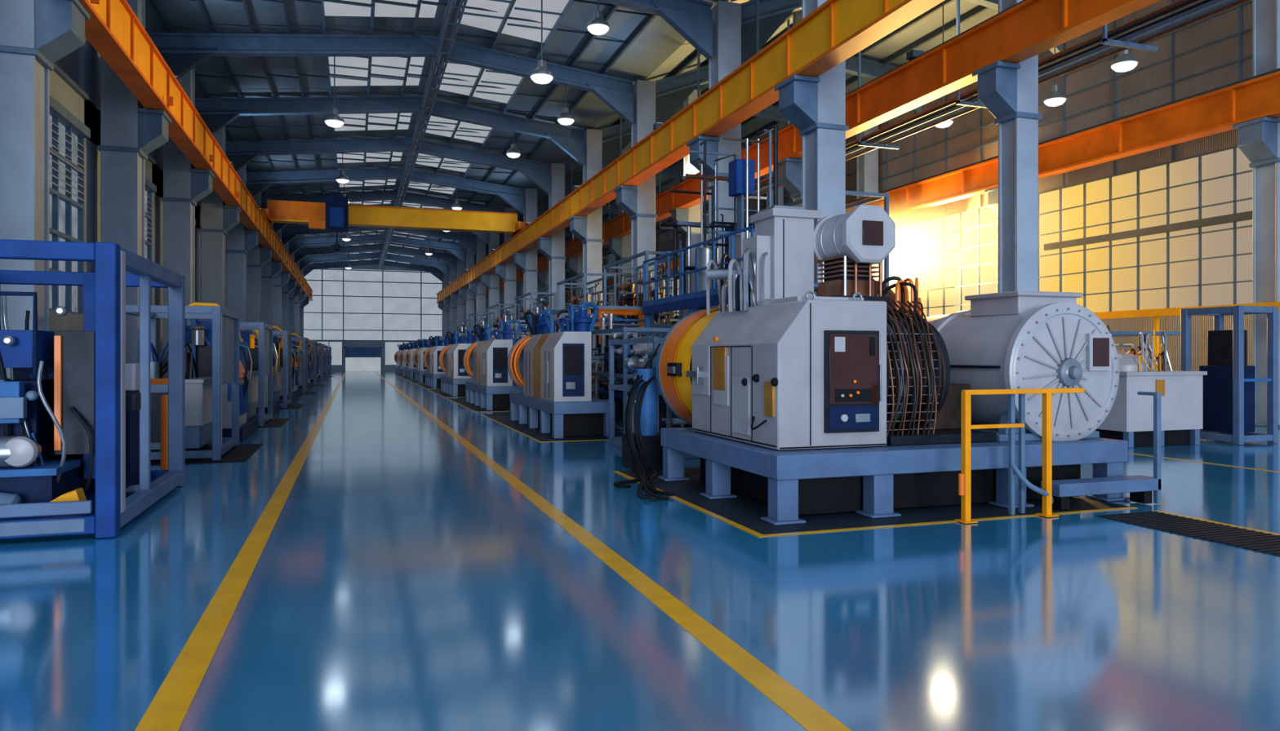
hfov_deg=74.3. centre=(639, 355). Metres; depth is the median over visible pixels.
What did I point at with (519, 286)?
column
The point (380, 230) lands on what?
skylight
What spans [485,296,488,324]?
column
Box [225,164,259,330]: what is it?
column
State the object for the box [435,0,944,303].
girder
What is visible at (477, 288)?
column
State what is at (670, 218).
lamp
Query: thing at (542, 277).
column
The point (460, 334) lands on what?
pump skid
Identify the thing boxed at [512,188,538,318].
column
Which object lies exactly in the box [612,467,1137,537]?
floor marking
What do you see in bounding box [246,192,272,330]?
column
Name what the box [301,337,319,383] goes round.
station
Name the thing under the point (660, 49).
ceiling
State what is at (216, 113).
rafter
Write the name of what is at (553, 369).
machine
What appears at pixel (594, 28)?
diffuser
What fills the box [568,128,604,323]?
column
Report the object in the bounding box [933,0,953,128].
lamp
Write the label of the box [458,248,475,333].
column
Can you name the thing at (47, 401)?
machine
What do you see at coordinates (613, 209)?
rafter
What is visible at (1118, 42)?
pipes
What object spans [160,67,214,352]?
column
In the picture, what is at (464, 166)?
skylight
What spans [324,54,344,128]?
lamp
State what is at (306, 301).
column
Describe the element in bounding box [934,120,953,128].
diffuser
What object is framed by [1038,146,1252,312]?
window
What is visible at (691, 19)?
rafter
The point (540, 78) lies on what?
diffuser
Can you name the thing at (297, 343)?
station
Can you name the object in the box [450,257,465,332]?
column
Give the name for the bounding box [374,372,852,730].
floor marking
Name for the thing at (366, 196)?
rafter
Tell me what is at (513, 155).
diffuser
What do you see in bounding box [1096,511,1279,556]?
floor grate
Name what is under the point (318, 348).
station
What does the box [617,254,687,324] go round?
rack
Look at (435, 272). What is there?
rafter
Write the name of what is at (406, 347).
machine
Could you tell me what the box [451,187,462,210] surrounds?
lamp
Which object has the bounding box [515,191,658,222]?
rafter
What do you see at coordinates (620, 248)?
column
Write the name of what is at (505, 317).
rack
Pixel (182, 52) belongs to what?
rafter
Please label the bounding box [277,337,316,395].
cell
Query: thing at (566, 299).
rack
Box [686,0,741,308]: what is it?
column
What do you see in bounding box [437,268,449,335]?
column
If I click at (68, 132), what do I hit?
window
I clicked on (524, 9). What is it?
skylight
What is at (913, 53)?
uplight
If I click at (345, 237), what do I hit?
lamp
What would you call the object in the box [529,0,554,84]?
lamp
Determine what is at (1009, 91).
column
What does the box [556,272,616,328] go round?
rack
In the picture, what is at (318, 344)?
cell
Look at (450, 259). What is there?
rafter
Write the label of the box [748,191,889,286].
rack
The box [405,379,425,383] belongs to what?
floor marking
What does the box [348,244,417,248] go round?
skylight
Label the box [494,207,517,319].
column
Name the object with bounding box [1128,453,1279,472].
floor marking
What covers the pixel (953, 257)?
window
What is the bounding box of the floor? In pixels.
[0,371,1279,730]
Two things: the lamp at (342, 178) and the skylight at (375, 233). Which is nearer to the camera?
the lamp at (342, 178)
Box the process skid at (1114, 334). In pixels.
[1110,331,1180,370]
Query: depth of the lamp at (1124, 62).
19.89 m
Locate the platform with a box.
[1040,391,1160,510]
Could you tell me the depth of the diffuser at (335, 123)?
25.52 m
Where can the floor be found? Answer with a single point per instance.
(400, 583)
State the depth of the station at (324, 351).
65.20 m
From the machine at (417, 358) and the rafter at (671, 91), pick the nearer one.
the rafter at (671, 91)
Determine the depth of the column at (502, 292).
74.77 m
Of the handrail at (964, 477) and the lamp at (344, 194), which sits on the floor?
the handrail at (964, 477)
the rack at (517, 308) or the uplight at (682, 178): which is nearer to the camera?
the uplight at (682, 178)
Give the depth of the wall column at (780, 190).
44.43 m
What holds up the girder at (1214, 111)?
on the wall column at (613, 258)
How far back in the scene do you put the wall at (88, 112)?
19.55 m
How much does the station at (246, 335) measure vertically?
2.697 m
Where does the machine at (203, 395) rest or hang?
on the floor
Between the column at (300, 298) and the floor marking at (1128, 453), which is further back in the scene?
the column at (300, 298)
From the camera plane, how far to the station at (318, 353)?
55.16 m
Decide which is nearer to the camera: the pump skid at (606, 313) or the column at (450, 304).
the pump skid at (606, 313)
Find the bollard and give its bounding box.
[160,395,168,470]
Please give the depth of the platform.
9.52 m
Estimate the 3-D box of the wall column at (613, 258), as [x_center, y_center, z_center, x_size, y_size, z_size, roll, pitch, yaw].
[-2.688,-4.500,72.985,1.370,12.400,0.840,0,0,-19]
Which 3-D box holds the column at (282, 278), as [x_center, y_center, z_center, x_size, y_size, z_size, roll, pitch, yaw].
[-24.618,-3.750,57.546,1.420,10.900,0.940,0,0,-19]
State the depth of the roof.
29.69 m
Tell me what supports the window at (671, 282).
in the wall at (1226, 51)
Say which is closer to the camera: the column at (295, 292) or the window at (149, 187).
the window at (149, 187)
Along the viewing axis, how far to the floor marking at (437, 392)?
36.80 m
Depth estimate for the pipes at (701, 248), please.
18.73 m
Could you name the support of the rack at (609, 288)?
on the floor
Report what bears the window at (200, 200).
in the wall at (88, 112)
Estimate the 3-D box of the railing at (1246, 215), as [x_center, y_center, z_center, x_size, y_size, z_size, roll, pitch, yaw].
[12.774,-0.975,27.544,1.250,5.350,28.000,0,0,-19]
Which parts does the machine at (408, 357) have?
frame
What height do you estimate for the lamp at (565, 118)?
1.423 m
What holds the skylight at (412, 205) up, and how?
attached to the ceiling
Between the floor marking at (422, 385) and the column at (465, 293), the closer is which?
the floor marking at (422, 385)
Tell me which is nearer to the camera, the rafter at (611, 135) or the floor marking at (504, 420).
the floor marking at (504, 420)
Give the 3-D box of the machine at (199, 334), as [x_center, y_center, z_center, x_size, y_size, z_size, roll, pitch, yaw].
[-9.022,0.287,17.850,1.543,2.815,2.800,0,0,-19]
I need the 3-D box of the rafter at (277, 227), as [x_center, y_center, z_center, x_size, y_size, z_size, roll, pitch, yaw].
[-17.584,-8.686,57.223,14.550,2.709,0.300,0,0,-19]
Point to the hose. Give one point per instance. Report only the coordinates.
(642, 450)
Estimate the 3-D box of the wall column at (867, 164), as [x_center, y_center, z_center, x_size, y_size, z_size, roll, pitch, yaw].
[9.646,-4.500,36.514,1.370,12.400,0.840,0,0,-19]
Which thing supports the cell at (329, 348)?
on the floor
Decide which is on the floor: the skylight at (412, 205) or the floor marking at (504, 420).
the floor marking at (504, 420)
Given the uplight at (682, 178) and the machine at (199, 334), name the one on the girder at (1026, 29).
the uplight at (682, 178)
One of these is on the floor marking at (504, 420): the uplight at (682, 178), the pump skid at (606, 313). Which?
the pump skid at (606, 313)
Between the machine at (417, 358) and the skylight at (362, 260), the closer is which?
the machine at (417, 358)
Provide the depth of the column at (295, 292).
69.83 m
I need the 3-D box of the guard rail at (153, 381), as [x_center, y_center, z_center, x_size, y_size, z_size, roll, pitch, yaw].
[-6.843,1.007,11.496,1.000,1.374,0.435,0,0,-19]
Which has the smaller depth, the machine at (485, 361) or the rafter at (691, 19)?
the rafter at (691, 19)
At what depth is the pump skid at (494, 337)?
39.90 m
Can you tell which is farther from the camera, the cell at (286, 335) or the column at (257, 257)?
the column at (257, 257)
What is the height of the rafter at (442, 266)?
2.709 m
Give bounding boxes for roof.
[149,0,989,266]
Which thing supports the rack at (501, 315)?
on the floor
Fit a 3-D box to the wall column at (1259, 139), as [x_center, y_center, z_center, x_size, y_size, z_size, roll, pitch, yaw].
[15.124,-4.500,20.316,1.370,12.400,0.840,0,0,-19]
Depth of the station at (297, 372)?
34.86 m
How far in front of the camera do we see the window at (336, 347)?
89.36 m
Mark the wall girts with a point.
(1241, 31)
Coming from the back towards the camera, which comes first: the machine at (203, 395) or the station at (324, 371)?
the station at (324, 371)
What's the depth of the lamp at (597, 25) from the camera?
21.25 m
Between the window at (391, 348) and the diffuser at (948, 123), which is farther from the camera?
the window at (391, 348)
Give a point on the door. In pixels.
(355, 358)
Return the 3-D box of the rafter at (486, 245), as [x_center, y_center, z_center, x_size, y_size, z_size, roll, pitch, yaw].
[-6.877,-9.498,67.705,10.850,3.885,0.300,0,0,-19]
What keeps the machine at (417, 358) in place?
on the floor marking at (413, 381)
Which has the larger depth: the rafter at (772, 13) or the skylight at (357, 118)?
the skylight at (357, 118)
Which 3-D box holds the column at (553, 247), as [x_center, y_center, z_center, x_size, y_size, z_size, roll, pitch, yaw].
[-4.281,-3.800,41.094,1.380,11.000,0.900,0,0,-19]
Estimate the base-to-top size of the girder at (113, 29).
1.170 m
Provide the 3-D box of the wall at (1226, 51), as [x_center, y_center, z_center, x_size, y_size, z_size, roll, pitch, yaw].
[4.699,-4.650,53.843,0.200,12.700,91.000,0,0,-19]
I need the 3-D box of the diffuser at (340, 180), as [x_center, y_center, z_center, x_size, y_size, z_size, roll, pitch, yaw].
[-13.384,-7.825,38.016,0.558,0.150,0.558,0,0,-19]
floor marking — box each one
[134,372,346,730]
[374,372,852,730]
[399,376,413,379]
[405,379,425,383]
[414,383,440,389]
[428,389,465,397]
[447,398,510,412]
[480,413,622,442]
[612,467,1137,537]
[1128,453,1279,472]
[1151,510,1279,535]
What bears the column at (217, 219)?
on the floor
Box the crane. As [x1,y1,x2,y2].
[261,195,528,251]
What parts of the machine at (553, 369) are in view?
frame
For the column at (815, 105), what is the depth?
17.48 m
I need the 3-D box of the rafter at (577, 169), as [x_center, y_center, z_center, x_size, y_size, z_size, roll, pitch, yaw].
[1.452,-9.498,43.075,10.850,3.885,0.300,0,0,-19]
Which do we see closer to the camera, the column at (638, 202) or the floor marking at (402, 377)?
the column at (638, 202)
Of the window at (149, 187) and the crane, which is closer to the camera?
the window at (149, 187)
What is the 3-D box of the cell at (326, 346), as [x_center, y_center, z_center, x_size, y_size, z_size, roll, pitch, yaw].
[-25.801,0.450,68.178,1.900,2.500,2.900,0,0,-19]
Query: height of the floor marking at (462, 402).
0.006 m
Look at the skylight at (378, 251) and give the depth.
82.57 m
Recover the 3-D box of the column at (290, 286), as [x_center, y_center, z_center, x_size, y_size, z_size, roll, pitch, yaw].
[-26.748,-3.750,63.846,1.420,10.900,0.940,0,0,-19]
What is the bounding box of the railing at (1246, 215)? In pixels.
[1044,210,1279,370]
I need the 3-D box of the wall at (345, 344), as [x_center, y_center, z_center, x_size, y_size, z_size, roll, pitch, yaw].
[-22.840,-4.700,92.667,27.900,12.800,0.200,0,0,-19]
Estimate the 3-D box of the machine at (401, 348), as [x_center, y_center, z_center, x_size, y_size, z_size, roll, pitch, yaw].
[-22.783,0.248,81.549,1.666,2.892,5.200,0,0,-19]
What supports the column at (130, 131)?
on the floor
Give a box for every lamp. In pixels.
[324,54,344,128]
[335,151,349,183]
[342,183,350,203]
[342,232,351,241]
[344,252,351,269]
[425,235,432,255]
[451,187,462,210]
[506,130,520,158]
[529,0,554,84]
[556,84,574,125]
[586,0,609,35]
[666,164,672,221]
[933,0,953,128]
[1043,46,1066,106]
[1110,16,1138,72]
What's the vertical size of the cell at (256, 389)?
2.500 m
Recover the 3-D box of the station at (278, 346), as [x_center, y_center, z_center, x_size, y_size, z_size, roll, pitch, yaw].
[-13.604,0.287,31.397,1.543,2.815,2.800,0,0,-19]
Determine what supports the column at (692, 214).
on the floor
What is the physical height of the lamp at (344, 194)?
1.342 m
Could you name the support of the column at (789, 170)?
on the floor
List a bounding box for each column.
[0,0,89,378]
[97,0,171,364]
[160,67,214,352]
[199,126,241,320]
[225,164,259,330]
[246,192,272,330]
[261,225,282,325]
[272,229,290,330]
[281,241,296,331]
[288,252,302,337]
[294,261,306,337]
[299,268,309,337]
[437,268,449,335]
[443,266,457,333]
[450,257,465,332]
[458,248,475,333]
[468,236,486,326]
[480,232,500,328]
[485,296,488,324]
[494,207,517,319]
[499,277,504,315]
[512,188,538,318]
[515,281,523,316]
[536,163,566,325]
[537,208,548,302]
[565,183,582,302]
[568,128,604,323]
[606,243,617,318]
[607,142,631,326]
[613,80,657,316]
[669,88,700,314]
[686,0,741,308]
[702,200,707,233]
[766,171,783,208]
[774,0,848,283]
[777,9,801,206]
[856,124,878,280]
[972,0,1042,293]
[984,186,998,220]
[1231,0,1279,427]
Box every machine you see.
[0,275,152,508]
[125,305,263,465]
[185,302,257,440]
[394,342,408,373]
[398,342,418,376]
[404,340,427,378]
[412,337,439,382]
[422,333,452,388]
[438,328,478,396]
[462,319,523,410]
[506,302,614,439]
[656,204,1129,525]
[1094,325,1207,448]
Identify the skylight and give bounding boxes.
[323,0,568,42]
[328,56,522,103]
[334,112,492,142]
[337,151,471,172]
[339,178,454,194]
[340,189,443,208]
[343,230,426,236]
[345,251,413,257]
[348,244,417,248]
[348,259,408,263]
[351,233,424,246]
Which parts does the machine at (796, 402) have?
frame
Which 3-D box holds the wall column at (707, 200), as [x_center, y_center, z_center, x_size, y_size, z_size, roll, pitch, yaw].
[3.719,-4.500,54.039,1.370,12.400,0.840,0,0,-19]
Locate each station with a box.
[239,321,279,414]
[253,326,297,402]
[277,337,301,398]
[292,333,311,391]
[296,337,312,387]
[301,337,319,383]
[307,340,324,378]
[307,343,320,381]
[318,342,328,375]
[323,351,325,377]
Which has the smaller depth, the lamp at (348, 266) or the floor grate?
the floor grate
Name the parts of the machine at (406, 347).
frame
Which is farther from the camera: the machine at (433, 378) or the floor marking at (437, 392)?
the machine at (433, 378)
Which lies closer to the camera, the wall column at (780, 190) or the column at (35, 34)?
the column at (35, 34)
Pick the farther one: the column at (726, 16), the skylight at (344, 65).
the skylight at (344, 65)
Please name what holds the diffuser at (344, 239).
attached to the lamp at (345, 237)
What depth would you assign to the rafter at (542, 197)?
47.54 m
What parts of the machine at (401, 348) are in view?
frame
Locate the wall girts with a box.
[564,0,1252,289]
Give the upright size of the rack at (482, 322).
4.594 m
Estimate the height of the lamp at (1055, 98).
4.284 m
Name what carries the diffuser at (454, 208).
attached to the lamp at (456, 206)
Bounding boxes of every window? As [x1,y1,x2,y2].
[49,48,90,315]
[144,107,156,299]
[200,200,200,320]
[225,203,226,308]
[303,268,443,342]
[317,342,342,364]
[384,342,418,364]
[664,278,679,319]
[888,204,998,318]
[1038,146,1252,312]
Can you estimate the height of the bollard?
1.120 m
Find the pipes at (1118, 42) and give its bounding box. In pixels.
[515,0,1250,284]
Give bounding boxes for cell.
[239,322,288,427]
[249,330,304,409]
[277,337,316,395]
[298,341,324,386]
[309,343,329,381]
[318,345,333,377]
[323,346,335,374]
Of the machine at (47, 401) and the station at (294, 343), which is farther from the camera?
the station at (294, 343)
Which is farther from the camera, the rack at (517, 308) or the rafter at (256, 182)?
the rack at (517, 308)
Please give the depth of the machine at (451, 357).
35.75 m
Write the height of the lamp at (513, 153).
1.186 m
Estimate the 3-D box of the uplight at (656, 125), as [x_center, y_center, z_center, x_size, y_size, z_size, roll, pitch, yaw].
[0.572,-6.928,25.529,0.280,0.175,0.240,0,0,-19]
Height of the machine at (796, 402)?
3.575 m
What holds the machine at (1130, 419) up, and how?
on the floor
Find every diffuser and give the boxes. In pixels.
[324,119,344,128]
[336,178,349,183]
[342,238,351,241]
[451,207,462,210]
[506,152,519,158]
[530,73,552,84]
[557,117,574,125]
[586,23,608,35]
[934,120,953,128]
[1044,97,1066,106]
[1111,60,1137,72]
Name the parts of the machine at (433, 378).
frame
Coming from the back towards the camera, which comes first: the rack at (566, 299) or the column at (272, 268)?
the column at (272, 268)
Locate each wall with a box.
[49,37,226,359]
[315,265,544,371]
[564,0,1252,371]
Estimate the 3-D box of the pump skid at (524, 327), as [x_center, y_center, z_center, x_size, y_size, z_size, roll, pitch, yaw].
[-4.190,0.197,32.680,2.000,2.994,4.000,0,0,-19]
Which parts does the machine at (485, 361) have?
frame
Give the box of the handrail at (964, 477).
[954,388,1084,524]
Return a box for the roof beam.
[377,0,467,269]
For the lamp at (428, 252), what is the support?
hanging from the roof
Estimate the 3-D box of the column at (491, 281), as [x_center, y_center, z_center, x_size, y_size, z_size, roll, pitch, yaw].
[-10.528,-3.800,59.567,1.380,11.000,0.900,0,0,-19]
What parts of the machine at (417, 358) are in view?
frame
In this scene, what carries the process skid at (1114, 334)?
on the floor
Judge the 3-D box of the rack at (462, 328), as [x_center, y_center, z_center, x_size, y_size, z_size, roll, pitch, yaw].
[-14.689,-0.603,69.032,1.200,4.594,4.200,0,0,-19]
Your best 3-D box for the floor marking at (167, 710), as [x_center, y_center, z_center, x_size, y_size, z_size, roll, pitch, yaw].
[-14.578,1.698,40.462,0.185,0.003,94.000,0,0,-19]
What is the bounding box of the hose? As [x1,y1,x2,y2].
[613,343,673,500]
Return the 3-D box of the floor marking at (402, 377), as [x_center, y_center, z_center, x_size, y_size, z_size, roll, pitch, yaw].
[-16.307,1.697,65.107,3.980,0.006,8.200,0,0,-19]
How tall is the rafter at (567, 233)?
3.885 m
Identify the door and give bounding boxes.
[343,346,382,371]
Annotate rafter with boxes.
[147,32,633,125]
[195,96,583,165]
[225,137,549,194]
[246,167,524,215]
[261,190,504,212]
[272,222,488,244]
[281,226,475,254]
[288,234,465,262]
[294,244,457,270]
[299,252,448,276]
[303,259,442,281]
[474,229,575,265]
[485,221,604,256]
[499,204,618,246]
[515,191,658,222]
[537,166,683,217]
[564,146,765,197]
[599,0,712,60]
[602,103,791,168]
[654,48,921,123]
[741,0,1060,64]
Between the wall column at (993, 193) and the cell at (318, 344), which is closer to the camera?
the wall column at (993, 193)
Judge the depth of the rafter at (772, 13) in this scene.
22.80 m
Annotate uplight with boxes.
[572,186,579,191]
[653,122,662,129]
[680,175,688,181]
[906,48,923,60]
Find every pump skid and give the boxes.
[448,333,476,343]
[468,328,521,339]
[497,320,564,384]
[551,306,653,400]
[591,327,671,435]
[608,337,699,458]
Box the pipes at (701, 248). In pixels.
[642,125,817,337]
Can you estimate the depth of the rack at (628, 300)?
24.86 m
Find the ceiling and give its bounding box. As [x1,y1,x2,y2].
[144,0,998,268]
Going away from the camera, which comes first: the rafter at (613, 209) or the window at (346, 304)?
the rafter at (613, 209)
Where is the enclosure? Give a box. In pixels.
[0,239,185,539]
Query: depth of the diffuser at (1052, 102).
23.02 m
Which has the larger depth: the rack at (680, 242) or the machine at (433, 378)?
the machine at (433, 378)
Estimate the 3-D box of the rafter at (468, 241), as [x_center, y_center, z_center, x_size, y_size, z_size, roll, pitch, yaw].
[-19.666,-8.686,63.380,14.550,2.709,0.300,0,0,-19]
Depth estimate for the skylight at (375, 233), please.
70.83 m
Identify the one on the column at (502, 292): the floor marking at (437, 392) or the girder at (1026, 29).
the girder at (1026, 29)
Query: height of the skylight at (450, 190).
0.441 m
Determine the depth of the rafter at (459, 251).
69.54 m
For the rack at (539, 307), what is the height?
4.594 m
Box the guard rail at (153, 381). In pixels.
[151,378,168,384]
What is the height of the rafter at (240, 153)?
2.709 m
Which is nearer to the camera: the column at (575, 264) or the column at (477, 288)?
the column at (575, 264)
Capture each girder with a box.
[78,0,312,301]
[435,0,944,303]
[474,0,1159,302]
[542,67,1279,305]
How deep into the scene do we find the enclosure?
7.92 m
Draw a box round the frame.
[1180,305,1278,444]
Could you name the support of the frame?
on the floor
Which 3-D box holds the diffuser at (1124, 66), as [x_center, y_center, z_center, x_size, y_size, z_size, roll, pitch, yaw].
[11.487,-6.825,20.036,0.558,0.150,0.558,0,0,-19]
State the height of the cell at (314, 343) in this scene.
2.500 m
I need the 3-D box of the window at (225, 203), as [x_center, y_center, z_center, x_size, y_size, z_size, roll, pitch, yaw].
[-20.110,-4.730,41.626,0.270,7.740,5.110,0,0,-19]
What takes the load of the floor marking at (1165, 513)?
on the floor
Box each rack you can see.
[449,319,471,333]
[468,311,494,337]
[485,309,504,320]
[487,303,519,336]
[514,292,556,338]
[515,296,548,324]
[537,286,581,326]
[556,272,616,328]
[570,272,626,382]
[603,250,685,398]
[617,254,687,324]
[679,231,708,319]
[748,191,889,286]
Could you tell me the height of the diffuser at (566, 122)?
0.150 m
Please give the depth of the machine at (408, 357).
62.56 m

